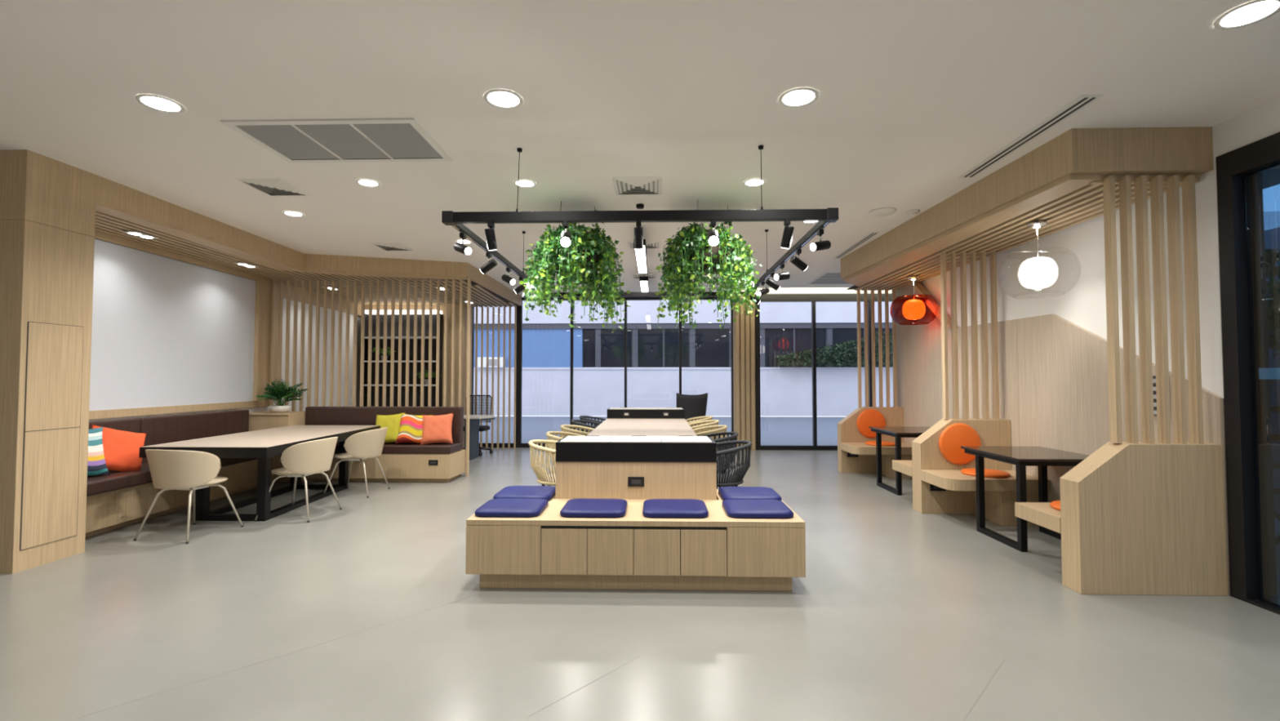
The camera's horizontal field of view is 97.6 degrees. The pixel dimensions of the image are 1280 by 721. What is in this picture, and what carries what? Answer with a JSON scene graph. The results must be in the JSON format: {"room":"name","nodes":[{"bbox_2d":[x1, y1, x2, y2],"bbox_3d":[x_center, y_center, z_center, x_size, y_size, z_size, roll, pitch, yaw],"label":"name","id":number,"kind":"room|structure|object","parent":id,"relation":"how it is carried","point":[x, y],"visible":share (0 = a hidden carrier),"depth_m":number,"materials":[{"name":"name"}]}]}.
{"room":"common room","nodes":[
{"label":"common room","id":0,"kind":"room"},
{"bbox_2d":[0,149,96,573],"bbox_3d":[-5.461,0.000,4.347,1.946,3.080,0.510,0,-2,2],"label":"wall column","id":1,"kind":"structure","parent":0,"point":[47,205],"depth_m":4.22,"materials":[{"name":"brown wood"}]},
{"bbox_2d":[88,238,361,421],"bbox_3d":[-5.492,0.117,8.004,0.250,3.080,7.118,0,-2,-1],"label":"wall","id":2,"kind":"structure","parent":0,"point":[170,336],"depth_m":6.67,"materials":[{"name":"white paint"}]},
{"bbox_2d":[93,174,521,306],"bbox_3d":[-4.145,-1.270,8.035,3.280,0.305,6.850,0,-2,2],"label":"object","id":3,"kind":"structure","parent":2,"relation":"attached to","point":[188,236],"depth_m":6.94,"materials":[{"name":"brown wood"}]},
{"bbox_2d":[364,303,466,448],"bbox_3d":[-4.627,0.221,11.228,2.340,3.080,0.400,0,-2,2],"label":"wall","id":4,"kind":"structure","parent":0,"point":[381,306],"depth_m":11.02,"materials":[{"name":"brown wood"}]},
{"bbox_2d":[471,306,518,447],"bbox_3d":[-2.990,0.238,11.464,1.000,3.060,0.100,0,-2,2],"label":"window","id":5,"kind":"structure","parent":4,"relation":"in","point":[495,444],"depth_m":11.42,"materials":[{"name":"black metal"}]},
{"bbox_2d":[0,0,1279,297],"bbox_3d":[-0.547,-1.806,3.876,12.100,0.500,15.600,0,-2,2],"label":"ceiling","id":6,"kind":"structure","parent":0,"point":[914,95],"depth_m":3.36,"materials":[{"name":"paint"}]},
{"bbox_2d":[135,93,185,113],"bbox_3d":[-2.930,-1.566,3.423,0.231,0.007,0.231,0,-2,2],"label":"recessed light","id":7,"kind":"object","parent":6,"relation":"in","point":[161,104],"visible":1,"depth_m":3.42,"materials":[{"name":"white plastic"}]},
{"bbox_2d":[235,178,310,195],"bbox_3d":[-3.209,-1.517,4.925,0.380,0.017,0.430,0,-2,2],"label":"ceiling vent","id":8,"kind":"object","parent":6,"relation":"in","point":[272,186],"visible":1,"depth_m":4.88,"materials":[{"name":"grey metal"}]},
{"bbox_2d":[220,117,452,163],"bbox_3d":[-2.087,-1.549,3.975,1.275,0.017,0.690,0,-2,2],"label":"ceiling vent","id":9,"kind":"object","parent":6,"relation":"in","point":[345,140],"visible":1,"depth_m":3.92,"materials":[{"name":"white metal"}]},
{"bbox_2d":[355,178,380,186],"bbox_3d":[-2.332,-1.522,4.806,0.187,0.007,0.187,0,-2,2],"label":"recessed light","id":10,"kind":"object","parent":6,"relation":"in","point":[365,182],"visible":1,"depth_m":4.81,"materials":[{"name":"white"}]},
{"bbox_2d":[372,242,413,250],"bbox_3d":[-3.149,-1.446,7.138,0.380,0.017,0.400,0,-2,2],"label":"ceiling vent","id":11,"kind":"object","parent":6,"relation":"in","point":[388,246],"visible":1,"depth_m":7.10,"materials":[{"name":"grey metal"}]},
{"bbox_2d":[483,88,523,109],"bbox_3d":[-0.820,-1.568,3.366,0.231,0.007,0.231,0,-2,2],"label":"recessed light","id":12,"kind":"object","parent":6,"relation":"in","point":[505,100],"visible":1,"depth_m":3.36,"materials":[{"name":"white plastic"}]},
{"bbox_2d":[513,179,535,187],"bbox_3d":[-0.991,-1.521,4.820,0.187,0.007,0.187,0,-2,2],"label":"recessed light","id":13,"kind":"object","parent":6,"relation":"in","point":[528,184],"visible":0.99,"depth_m":4.81,"materials":[{"name":"white"}]},
{"bbox_2d":[519,200,631,333],"bbox_3d":[-0.650,-0.877,5.457,1.036,1.253,0.915,-1,-2,18],"label":"ivy","id":14,"kind":"object","parent":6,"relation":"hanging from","point":[580,261],"visible":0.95,"depth_m":5.28,"materials":[{"name":"green plant"}]},
{"bbox_2d":[547,246,600,275],"bbox_3d":[-0.643,-0.945,5.453,0.520,0.200,0.520,0,-2,2],"label":"basket","id":15,"kind":"object","parent":14,"relation":"on","point":[597,256],"depth_m":5.27,"materials":[{"name":"black"}]},
{"bbox_2d":[612,176,662,195],"bbox_3d":[-0.019,-1.518,4.889,0.420,0.017,0.450,0,-2,2],"label":"ceiling vent","id":16,"kind":"object","parent":6,"relation":"in","point":[636,184],"visible":1,"depth_m":4.85,"materials":[{"name":"grey metal"}]},
{"bbox_2d":[441,145,838,297],"bbox_3d":[0.040,-1.212,5.921,2.840,0.554,3.825,0,-2,2],"label":"track","id":17,"kind":"object","parent":6,"relation":"hanging from","point":[456,220],"visible":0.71,"depth_m":4.03,"materials":[{"name":"black metal"}]},
{"bbox_2d":[453,232,471,255],"bbox_3d":[-1.381,-0.902,4.369,0.165,0.177,0.068,-1,-2,38],"label":"track spotlight","id":18,"kind":"object","parent":17,"relation":"hanging from","point":[460,247],"visible":1,"depth_m":4.34,"materials":[{"name":"black metal"}]},
{"bbox_2d":[480,252,497,274],"bbox_3d":[-1.366,-0.875,5.050,0.163,0.186,0.068,-1,-2,16],"label":"track spotlight","id":19,"kind":"object","parent":17,"relation":"hanging from","point":[492,263],"visible":1,"depth_m":5.02,"materials":[{"name":"black metal"}]},
{"bbox_2d":[484,221,497,250],"bbox_3d":[-1.081,-0.898,4.062,0.068,0.204,0.112,0,-2,14],"label":"track spotlight","id":20,"kind":"object","parent":17,"relation":"hanging from","point":[490,233],"visible":1,"depth_m":4.04,"materials":[{"name":"black metal"}]},
{"bbox_2d":[560,221,571,247],"bbox_3d":[-0.536,-0.902,4.046,0.082,0.198,0.196,0,-2,-6],"label":"track spotlight","id":21,"kind":"object","parent":17,"relation":"hanging from","point":[566,235],"visible":1,"depth_m":3.98,"materials":[{"name":"black metal"}]},
{"bbox_2d":[633,220,643,249],"bbox_3d":[-0.009,-0.899,4.033,0.068,0.204,0.106,0,-2,2],"label":"track spotlight","id":22,"kind":"object","parent":17,"relation":"hanging from","point":[638,229],"visible":1,"depth_m":4.01,"materials":[{"name":"black metal"}]},
{"bbox_2d":[633,239,647,273],"bbox_3d":[0.017,-1.343,6.949,0.130,0.227,1.600,0,-2,2],"label":"lamp","id":23,"kind":"object","parent":17,"relation":"hanging from","point":[641,255],"visible":0.8,"depth_m":6.82,"materials":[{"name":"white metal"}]},
{"bbox_2d":[635,245,646,273],"bbox_3d":[0.017,-1.234,6.945,0.110,0.010,1.580,0,-2,2],"label":"diffuser","id":24,"kind":"object","parent":23,"relation":"attached to","point":[641,255],"depth_m":6.87,"materials":[{"name":"white plastic"}]},
{"bbox_2d":[707,219,719,246],"bbox_3d":[0.526,-0.902,4.017,0.082,0.198,0.196,0,-2,6],"label":"track spotlight","id":25,"kind":"object","parent":17,"relation":"hanging from","point":[713,234],"visible":1,"depth_m":3.95,"materials":[{"name":"black metal"}]},
{"bbox_2d":[780,219,794,248],"bbox_3d":[1.053,-0.900,4.004,0.068,0.204,0.114,1,-2,-22],"label":"track spotlight","id":26,"kind":"object","parent":17,"relation":"hanging from","point":[788,233],"visible":1,"depth_m":3.98,"materials":[{"name":"black metal"}]},
{"bbox_2d":[790,248,808,271],"bbox_3d":[1.394,-0.880,4.915,0.163,0.186,0.068,1,-2,-19],"label":"track spotlight","id":27,"kind":"object","parent":17,"relation":"hanging from","point":[794,260],"visible":1,"depth_m":4.89,"materials":[{"name":"black metal"}]},
{"bbox_2d":[809,229,831,251],"bbox_3d":[1.374,-0.909,4.265,0.163,0.169,0.068,1,-2,-25],"label":"track spotlight","id":28,"kind":"object","parent":17,"relation":"hanging from","point":[821,245],"visible":1,"depth_m":4.24,"materials":[{"name":"black metal"}]},
{"bbox_2d":[626,240,660,248],"bbox_3d":[0.054,-1.450,7.016,0.410,0.017,0.370,0,-2,2],"label":"ceiling vent","id":29,"kind":"object","parent":6,"relation":"in","point":[650,244],"visible":0.61,"depth_m":6.99,"materials":[{"name":"grey"}]},
{"bbox_2d":[655,200,763,329],"bbox_3d":[0.657,-0.882,5.406,1.027,1.245,0.933,0,-2,2],"label":"ivy","id":30,"kind":"object","parent":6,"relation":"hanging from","point":[691,255],"visible":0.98,"depth_m":5.23,"materials":[{"name":"green plant"}]},
{"bbox_2d":[682,245,733,275],"bbox_3d":[0.646,-0.946,5.418,0.520,0.200,0.520,0,-2,2],"label":"basket","id":31,"kind":"object","parent":30,"relation":"on","point":[717,259],"depth_m":5.20,"materials":[{"name":"black"}]},
{"bbox_2d":[778,87,818,107],"bbox_3d":[0.948,-1.569,3.348,0.231,0.007,0.231,0,-2,2],"label":"recessed light","id":32,"kind":"object","parent":6,"relation":"in","point":[791,98],"visible":1,"depth_m":3.34,"materials":[{"name":"white plastic"}]},
{"bbox_2d":[741,287,891,294],"bbox_3d":[3.811,-1.524,11.105,3.780,0.440,0.100,0,-2,2],"label":"trim","id":33,"kind":"structure","parent":6,"relation":"attached to","point":[781,290],"depth_m":11.06,"materials":[{"name":"white paint"}]},
{"bbox_2d":[806,271,849,284],"bbox_3d":[3.395,-1.371,9.395,0.920,0.016,1.130,0,-2,2],"label":"ceiling vent","id":34,"kind":"object","parent":6,"relation":"in","point":[826,277],"visible":0.47,"depth_m":9.43,"materials":[{"name":"white metal"}]},
{"bbox_2d":[833,231,879,257],"bbox_3d":[2.723,-1.450,7.119,0.100,0.008,1.380,0,-2,2],"label":"ceiling vent","id":35,"kind":"object","parent":6,"relation":"in","point":[871,234],"visible":1,"depth_m":7.00,"materials":[{"name":"white metal"}]},
{"bbox_2d":[868,207,896,216],"bbox_3d":[2.437,-1.484,5.627,0.260,0.030,0.260,0,-2,2],"label":"ceiling speaker","id":36,"kind":"object","parent":6,"relation":"attached to","point":[883,211],"visible":1,"depth_m":5.58,"materials":[{"name":"white"}]},
{"bbox_2d":[957,94,1103,177],"bbox_3d":[2.703,-1.550,4.000,0.130,0.008,1.360,0,-2,2],"label":"ceiling vent","id":37,"kind":"object","parent":6,"relation":"in","point":[1082,101],"visible":1,"depth_m":3.82,"materials":[{"name":"white metal"}]},
{"bbox_2d":[1213,0,1279,30],"bbox_3d":[2.804,-1.593,2.577,0.231,0.007,0.231,0,-2,2],"label":"recessed light","id":38,"kind":"object","parent":6,"relation":"in","point":[1238,18],"visible":1,"depth_m":2.58,"materials":[{"name":"white plastic"}]},
{"bbox_2d":[0,447,1279,720],"bbox_3d":[-0.549,1.579,3.692,12.100,0.120,15.450,0,-2,2],"label":"floor","id":39,"kind":"structure","parent":0,"point":[368,609],"depth_m":3.15,"materials":[{"name":"grey"}]},
{"bbox_2d":[84,408,279,537],"bbox_3d":[-5.019,1.102,6.047,0.669,0.985,2.996,0,-2,-1],"label":"banquette","id":40,"kind":"object","parent":39,"relation":"on","point":[119,499],"visible":0.27,"depth_m":5.81,"materials":[{"name":"brown leather"}]},
{"bbox_2d":[87,426,110,475],"bbox_3d":[-4.999,0.823,4.936,0.249,0.432,0.461,-1,-2,25],"label":"throw pillow","id":41,"kind":"object","parent":40,"relation":"on","point":[96,464],"visible":0.3,"depth_m":5.02,"materials":[{"name":"multicoloured fabric"}]},
{"bbox_2d":[92,424,146,471],"bbox_3d":[-4.972,0.855,5.325,0.256,0.513,0.532,-1,-2,25],"label":"throw pillow","id":42,"kind":"object","parent":40,"relation":"on","point":[121,448],"visible":0.59,"depth_m":5.30,"materials":[{"name":"orange fabric"}]},
{"bbox_2d":[86,463,152,496],"bbox_3d":[-4.974,1.106,5.194,0.680,0.118,1.260,0,-2,2],"label":"seat cushion","id":43,"kind":"object","parent":40,"relation":"on","point":[96,485],"depth_m":5.05,"materials":[{"name":"brown leather"}]},
{"bbox_2d":[142,457,257,466],"bbox_3d":[-5.008,1.154,6.667,0.619,0.118,1.707,0,-2,-1],"label":"seat cushion","id":44,"kind":"object","parent":40,"relation":"on","point":[224,462],"depth_m":6.47,"materials":[{"name":"brown leather"}]},
{"bbox_2d":[133,448,244,543],"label":"shell chair","id":45,"kind":"object","parent":39,"relation":"on","point":[170,469],"visible":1,"depth_m":4.84,"materials":[{"name":"beige plastic"}]},
{"bbox_2d":[138,425,380,520],"bbox_3d":[-4.141,1.230,6.479,1.223,0.757,2.532,0,-2,-2],"label":"dining table","id":46,"kind":"object","parent":39,"relation":"on","point":[263,445],"visible":0.87,"depth_m":5.66,"materials":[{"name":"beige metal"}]},
{"bbox_2d":[248,410,305,481],"bbox_3d":[-5.077,1.188,7.822,0.673,0.928,0.550,0,-2,2],"label":"planter box","id":47,"kind":"object","parent":39,"relation":"on","point":[259,420],"visible":0.34,"depth_m":7.58,"materials":[{"name":"brown wood"}]},
{"bbox_2d":[255,377,308,412],"bbox_3d":[-4.974,0.485,7.804,0.647,0.475,0.569,1,-2,-39],"label":"potted plant","id":48,"kind":"object","parent":47,"relation":"on","point":[279,392],"visible":1,"depth_m":7.74,"materials":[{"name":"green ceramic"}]},
{"bbox_2d":[253,436,342,522],"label":"shell chair","id":49,"kind":"object","parent":39,"relation":"on","point":[303,460],"visible":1,"depth_m":5.57,"materials":[{"name":"beige plastic"}]},
{"bbox_2d":[323,426,390,497],"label":"shell chair","id":50,"kind":"object","parent":39,"relation":"on","point":[364,445],"visible":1,"depth_m":6.68,"materials":[{"name":"beige plastic"}]},
{"bbox_2d":[269,277,471,475],"bbox_3d":[-3.933,0.232,8.139,2.924,2.860,0.085,0,-2,2],"label":"screen","id":51,"kind":"object","parent":39,"relation":"on","point":[273,282],"visible":0.69,"depth_m":8.15,"materials":[{"name":"brown wood"}]},
{"bbox_2d":[288,406,465,482],"bbox_3d":[-3.624,1.151,7.793,2.230,1.000,0.550,0,-2,2],"label":"bench","id":52,"kind":"object","parent":39,"relation":"on","point":[402,462],"visible":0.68,"depth_m":7.56,"materials":[{"name":"brown wood"}]},
{"bbox_2d":[375,412,405,443],"bbox_3d":[-3.464,0.944,7.751,0.468,0.449,0.227,0,-2,8],"label":"throw pillow","id":53,"kind":"object","parent":52,"relation":"on","point":[393,422],"visible":0.72,"depth_m":7.69,"materials":[{"name":"yellow fabric"}]},
{"bbox_2d":[333,442,462,453],"bbox_3d":[-3.628,1.206,7.757,2.224,0.113,0.480,0,-2,2],"label":"seat cushion","id":54,"kind":"object","parent":52,"relation":"on","point":[388,447],"depth_m":7.51,"materials":[{"name":"brown leather"}]},
{"bbox_2d":[395,413,432,444],"bbox_3d":[-3.114,0.945,7.718,0.455,0.438,0.235,0,-2,-3],"label":"throw pillow","id":55,"kind":"object","parent":52,"relation":"on","point":[411,429],"visible":0.86,"depth_m":7.64,"materials":[{"name":"multicoloured fabric"}]},
{"bbox_2d":[420,413,453,444],"bbox_3d":[-2.796,0.944,7.717,0.453,0.431,0.234,0,-2,-5],"label":"throw pillow","id":56,"kind":"object","parent":52,"relation":"on","point":[436,428],"visible":1,"depth_m":7.65,"materials":[{"name":"orange fabric"}]},
{"bbox_2d":[363,309,443,406],"bbox_3d":[-4.626,0.390,10.880,1.480,2.720,0.275,0,-2,2],"label":"bookcase","id":57,"kind":"object","parent":39,"relation":"on","point":[419,311],"visible":0.34,"depth_m":10.99,"materials":[{"name":"black wood"}]},
{"bbox_2d":[462,395,493,455],"bbox_3d":[-3.071,1.191,10.430,0.620,1.089,0.615,0,-2,2],"label":"office chair","id":58,"kind":"object","parent":39,"relation":"on","point":[482,428],"visible":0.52,"depth_m":10.62,"materials":[{"name":"black"}]},
{"bbox_2d":[463,414,495,460],"bbox_3d":[-3.183,1.346,9.827,1.300,0.740,0.650,0,-2,2],"label":"office desk","id":59,"kind":"object","parent":39,"relation":"on","point":[474,420],"visible":0.44,"depth_m":9.72,"materials":[{"name":"white laminate"}]},
{"bbox_2d":[470,306,516,448],"bbox_3d":[-2.963,0.343,11.279,0.932,2.840,0.048,0,-2,2],"label":"screen","id":60,"kind":"object","parent":39,"relation":"on","point":[487,308],"visible":0.82,"depth_m":11.27,"materials":[{"name":"brown wood"}]},
{"bbox_2d":[528,439,557,485],"bbox_3d":[-0.766,1.162,5.258,0.556,0.818,0.613,0,-2,2],"label":"woven chair","id":61,"kind":"object","parent":39,"relation":"on","point":[544,477],"visible":0.47,"depth_m":5.08,"materials":[{"name":"beige wicker"}]},
{"bbox_2d":[546,431,584,466],"bbox_3d":[-0.743,1.190,6.107,0.556,0.818,0.613,0,-2,2],"label":"woven chair","id":62,"kind":"object","parent":39,"relation":"on","point":[549,433],"visible":0.13,"depth_m":6.14,"materials":[{"name":"beige wicker"}]},
{"bbox_2d":[560,424,594,437],"bbox_3d":[-0.718,1.219,7.007,0.556,0.818,0.613,0,-2,2],"label":"woven chair","id":63,"kind":"object","parent":39,"relation":"on","point":[563,427],"visible":0.22,"depth_m":7.05,"materials":[{"name":"beige wicker"}]},
{"bbox_2d":[571,419,600,435],"bbox_3d":[-0.694,1.248,7.906,0.556,0.818,0.613,0,-2,2],"label":"woven chair","id":64,"kind":"object","parent":39,"relation":"on","point":[575,422],"visible":0.2,"depth_m":7.83,"materials":[{"name":"grey wicker"}]},
{"bbox_2d":[517,296,733,447],"bbox_3d":[-0.291,0.236,11.390,4.400,3.060,0.100,0,-2,2],"label":"window","id":65,"kind":"structure","parent":39,"relation":"on","point":[520,444],"depth_m":11.37,"materials":[{"name":"black metal"}]},
{"bbox_2d":[465,488,805,591],"bbox_3d":[-0.023,1.300,4.188,2.259,0.470,1.070,0,-2,2],"label":"storage bench","id":66,"kind":"object","parent":39,"relation":"on","point":[717,551],"visible":0.82,"depth_m":3.67,"materials":[{"name":"brown wood"}]},
{"bbox_2d":[475,497,548,517],"bbox_3d":[-0.897,1.032,3.957,0.445,0.049,0.425,0,-2,2],"label":"seat cushion","id":67,"kind":"object","parent":66,"relation":"on","point":[498,507],"visible":1,"depth_m":3.83,"materials":[{"name":"blue leather"}]},
{"bbox_2d":[493,485,555,500],"bbox_3d":[-0.899,1.048,4.440,0.445,0.049,0.425,0,-2,2],"label":"seat cushion","id":68,"kind":"object","parent":66,"relation":"on","point":[547,492],"visible":0.83,"depth_m":4.35,"materials":[{"name":"blue leather"}]},
{"bbox_2d":[560,497,627,517],"bbox_3d":[-0.317,1.032,3.947,0.445,0.049,0.425,0,-2,2],"label":"seat cushion","id":69,"kind":"object","parent":66,"relation":"on","point":[580,507],"visible":1,"depth_m":3.81,"materials":[{"name":"blue leather"}]},
{"bbox_2d":[642,498,708,518],"bbox_3d":[0.245,1.032,3.936,0.445,0.049,0.425,0,-2,2],"label":"seat cushion","id":70,"kind":"object","parent":66,"relation":"on","point":[652,508],"visible":1,"depth_m":3.79,"materials":[{"name":"blue leather"}]},
{"bbox_2d":[718,486,782,500],"bbox_3d":[0.856,1.047,4.402,0.445,0.049,0.425,0,-2,2],"label":"seat cushion","id":71,"kind":"object","parent":66,"relation":"on","point":[726,492],"visible":0.88,"depth_m":4.32,"materials":[{"name":"blue leather"}]},
{"bbox_2d":[722,498,793,518],"bbox_3d":[0.816,1.031,3.926,0.445,0.049,0.425,0,-2,2],"label":"seat cushion","id":72,"kind":"object","parent":66,"relation":"on","point":[734,508],"visible":1,"depth_m":3.79,"materials":[{"name":"blue leather"}]},
{"bbox_2d":[555,407,716,499],"bbox_3d":[0.035,1.163,6.840,1.242,0.916,5.076,0,-2,2],"label":"table","id":73,"kind":"object","parent":39,"relation":"on","point":[636,453],"visible":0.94,"depth_m":4.33,"materials":[{"name":"brown wood"}]},
{"bbox_2d":[627,476,644,486],"bbox_3d":[-0.030,0.934,4.316,0.125,0.075,0.008,0,-2,2],"label":"outlet plate","id":74,"kind":"object","parent":73,"relation":"attached to","point":[632,481],"depth_m":4.31,"materials":[{"name":"black plastic"}]},
{"bbox_2d":[675,392,707,433],"bbox_3d":[0.922,1.157,10.127,0.594,1.143,0.561,0,-2,2],"label":"lounge chair","id":75,"kind":"object","parent":39,"relation":"on","point":[695,406],"visible":0.36,"depth_m":9.92,"materials":[{"name":"black fabric"}]},
{"bbox_2d":[688,419,719,435],"bbox_3d":[0.834,1.246,7.864,0.556,0.818,0.613,0,-2,2],"label":"woven chair","id":76,"kind":"object","parent":39,"relation":"on","point":[713,422],"visible":0.2,"depth_m":7.77,"materials":[{"name":"beige wicker"}]},
{"bbox_2d":[693,425,727,488],"bbox_3d":[0.809,1.217,6.965,0.556,0.818,0.613,0,-2,2],"label":"woven chair","id":77,"kind":"object","parent":39,"relation":"on","point":[722,428],"visible":0.21,"depth_m":6.87,"materials":[{"name":"beige wicker"}]},
{"bbox_2d":[702,431,738,473],"bbox_3d":[0.785,1.188,6.066,0.556,0.818,0.613,0,-2,2],"label":"woven chair","id":78,"kind":"object","parent":39,"relation":"on","point":[734,437],"visible":0.25,"depth_m":5.94,"materials":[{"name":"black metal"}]},
{"bbox_2d":[715,440,751,486],"bbox_3d":[0.762,1.161,5.217,0.556,0.818,0.613,0,-2,2],"label":"woven chair","id":79,"kind":"object","parent":39,"relation":"on","point":[726,479],"visible":0.62,"depth_m":5.03,"materials":[{"name":"black wicker"}]},
{"bbox_2d":[755,293,891,449],"bbox_3d":[3.915,0.219,11.017,3.270,3.070,0.100,0,-2,2],"label":"window","id":80,"kind":"structure","parent":39,"relation":"on","point":[841,297],"depth_m":11.01,"materials":[{"name":"black metal"}]},
{"bbox_2d":[837,406,912,478],"bbox_3d":[3.444,1.176,8.116,0.933,0.970,0.720,0,-2,2],"label":"bench","id":81,"kind":"object","parent":39,"relation":"on","point":[854,455],"visible":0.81,"depth_m":8.31,"materials":[{"name":"brown wood"}]},
{"bbox_2d":[856,408,885,437],"bbox_3d":[3.427,0.932,8.301,0.424,0.424,0.045,0,-2,2],"label":"cushion","id":82,"kind":"object","parent":81,"relation":"on","point":[869,417],"visible":0.82,"depth_m":8.28,"materials":[{"name":"orange leather"}]},
{"bbox_2d":[856,288,897,407],"bbox_3d":[3.567,-0.196,8.437,0.557,1.792,0.060,0,-2,2],"label":"screen","id":83,"kind":"object","parent":81,"relation":"on","point":[858,291],"visible":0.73,"depth_m":8.42,"materials":[{"name":"brown wood"}]},
{"bbox_2d":[868,426,930,495],"bbox_3d":[3.483,1.255,7.131,0.795,0.750,0.880,0,-2,2],"label":"table","id":84,"kind":"object","parent":39,"relation":"on","point":[899,432],"visible":0.61,"depth_m":7.07,"materials":[{"name":"grey metal"}]},
{"bbox_2d":[892,418,1049,525],"bbox_3d":[3.383,1.104,5.878,0.933,0.970,1.260,0,-2,2],"label":"bench","id":85,"kind":"object","parent":39,"relation":"on","point":[940,486],"visible":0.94,"depth_m":5.80,"materials":[{"name":"brown wood"}]},
{"bbox_2d":[938,422,981,464],"bbox_3d":[3.309,0.862,5.794,0.424,0.424,0.045,0,-2,2],"label":"cushion","id":86,"kind":"object","parent":85,"relation":"on","point":[954,436],"visible":0.91,"depth_m":5.78,"materials":[{"name":"orange leather"}]},
{"bbox_2d":[940,250,999,419],"bbox_3d":[3.500,-0.276,5.949,0.557,1.792,0.060,0,-2,2],"label":"screen","id":87,"kind":"object","parent":85,"relation":"on","point":[973,255],"visible":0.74,"depth_m":5.93,"materials":[{"name":"brown wood"}]},
{"bbox_2d":[960,467,1010,477],"bbox_3d":[3.412,1.110,5.537,0.420,0.031,0.420,0,-2,2],"label":"seat pad","id":88,"kind":"object","parent":85,"relation":"on","point":[988,473],"visible":0.91,"depth_m":5.46,"materials":[{"name":"orange fabric"}]},
{"bbox_2d":[960,445,1089,551],"bbox_3d":[3.449,1.184,4.938,0.745,0.750,0.870,0,-2,2],"label":"table","id":89,"kind":"object","parent":39,"relation":"on","point":[1042,457],"visible":0.71,"depth_m":4.90,"materials":[{"name":"grey"}]},
{"bbox_2d":[1014,441,1227,595],"bbox_3d":[3.331,1.043,3.960,0.933,0.970,0.650,0,-2,2],"label":"bench","id":90,"kind":"object","parent":39,"relation":"on","point":[1140,518],"visible":0.97,"depth_m":3.64,"materials":[{"name":"brown wood"}]},
{"bbox_2d":[1102,174,1203,443],"bbox_3d":[3.441,-0.346,3.761,0.557,1.792,0.060,0,-2,2],"label":"screen","id":91,"kind":"object","parent":90,"relation":"on","point":[1188,196],"visible":1,"depth_m":3.75,"materials":[{"name":"brown wood"}]},
{"bbox_2d":[1270,406,1279,546],"bbox_3d":[4.986,0.903,3.979,1.490,1.250,0.040,0,-2,2],"label":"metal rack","id":92,"kind":"object","parent":39,"relation":"on","point":[1273,409],"visible":0.02,"depth_m":3.98,"materials":[{"name":"black metal"}]},
{"bbox_2d":[733,294,755,449],"bbox_3d":[2.085,0.021,11.233,0.420,3.480,0.440,0,-2,2],"label":"column","id":93,"kind":"structure","parent":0,"point":[744,329],"depth_m":11.02,"materials":[{"name":"brown wood"}]},
{"bbox_2d":[895,125,1230,595],"bbox_3d":[3.897,0.057,6.118,0.260,3.080,4.900,0,-2,2],"label":"wall","id":94,"kind":"structure","parent":0,"point":[1052,340],"depth_m":5.12,"materials":[{"name":"white paint"}]},
{"bbox_2d":[889,275,938,324],"bbox_3d":[3.584,-0.785,7.335,0.570,0.615,0.570,0,-2,2],"label":"pendant lamp","id":95,"kind":"object","parent":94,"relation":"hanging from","point":[908,309],"visible":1,"depth_m":7.13,"materials":[{"name":"orange glass"}]},
{"bbox_2d":[840,126,1213,290],"bbox_3d":[3.328,-1.310,6.182,1.120,0.345,4.870,0,-2,2],"label":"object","id":96,"kind":"structure","parent":94,"relation":"attached to","point":[1059,183],"depth_m":4.44,"materials":[{"name":"brown wood"}]},
{"bbox_2d":[1012,221,1057,288],"bbox_3d":[3.400,-0.863,4.790,0.580,0.624,0.580,0,-2,2],"label":"pendant lamp","id":97,"kind":"object","parent":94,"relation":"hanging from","point":[1037,273],"visible":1,"depth_m":4.71,"materials":[{"name":"white glass"}]},
{"bbox_2d":[1215,96,1279,156],"bbox_3d":[3.785,-0.147,-0.213,0.140,3.080,7.770,0,-2,2],"label":"wall","id":98,"kind":"structure","parent":0,"point":[1260,122],"depth_m":3.51,"materials":[{"name":"white paint"}]},
{"bbox_2d":[1215,132,1279,614],"bbox_3d":[3.831,0.046,2.373,0.130,2.860,2.553,0,-2,2],"label":"door","id":99,"kind":"structure","parent":98,"relation":"in","point":[1247,373],"depth_m":3.54,"materials":[{"name":"black metal"}]},
{"label":"outside","id":100,"kind":"structure","parent":0,"visible":0},
{"bbox_2d":[479,416,844,445],"bbox_3d":[5.439,1.977,16.053,70.000,0.080,9.500,0,-2,2],"label":"ground","id":101,"kind":"structure","parent":100,"point":[775,430],"depth_m":15.99,"materials":[{"name":"concrete"}]},
{"bbox_2d":[473,211,1279,416],"bbox_3d":[3.074,-1.670,21.189,55.000,7.500,0.600,0,-2,2],"label":"facade","id":102,"kind":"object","parent":101,"relation":"on","point":[785,327],"visible":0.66,"depth_m":21.00,"materials":[{"name":"white concrete"}]},
{"bbox_2d":[477,356,502,367],"bbox_3d":[-5.582,0.066,21.033,1.000,0.380,0.270,0,-2,2],"label":"air conditioner","id":103,"kind":"object","parent":102,"relation":"on","point":[490,358],"visible":0.75,"depth_m":20.91,"materials":[{"name":"white plastic"}]},
{"bbox_2d":[775,331,893,367],"bbox_3d":[8.296,-0.440,20.375,6.662,1.396,0.764,0,-2,2],"label":"hedge","id":104,"kind":"object","parent":102,"relation":"attached to","point":[792,358],"visible":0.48,"depth_m":20.29,"materials":[{"name":"green plant"}]},
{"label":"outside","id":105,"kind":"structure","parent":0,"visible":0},
{"bbox_2d":[1264,226,1279,537],"bbox_3d":[5.515,0.008,3.053,3.140,3.220,10.400,0,-2,2],"label":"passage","id":106,"kind":"object","parent":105,"point":[1272,237],"depth_m":5.96,"materials":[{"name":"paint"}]},
{"bbox_2d":[1264,248,1279,386],"bbox_3d":[5.443,0.283,4.654,2.837,2.539,2.646,0,-2,2],"label":"shrub","id":107,"kind":"object","parent":106,"relation":"on","point":[1272,257],"visible":0.13,"depth_m":4.47,"materials":[{"name":"green plant"}]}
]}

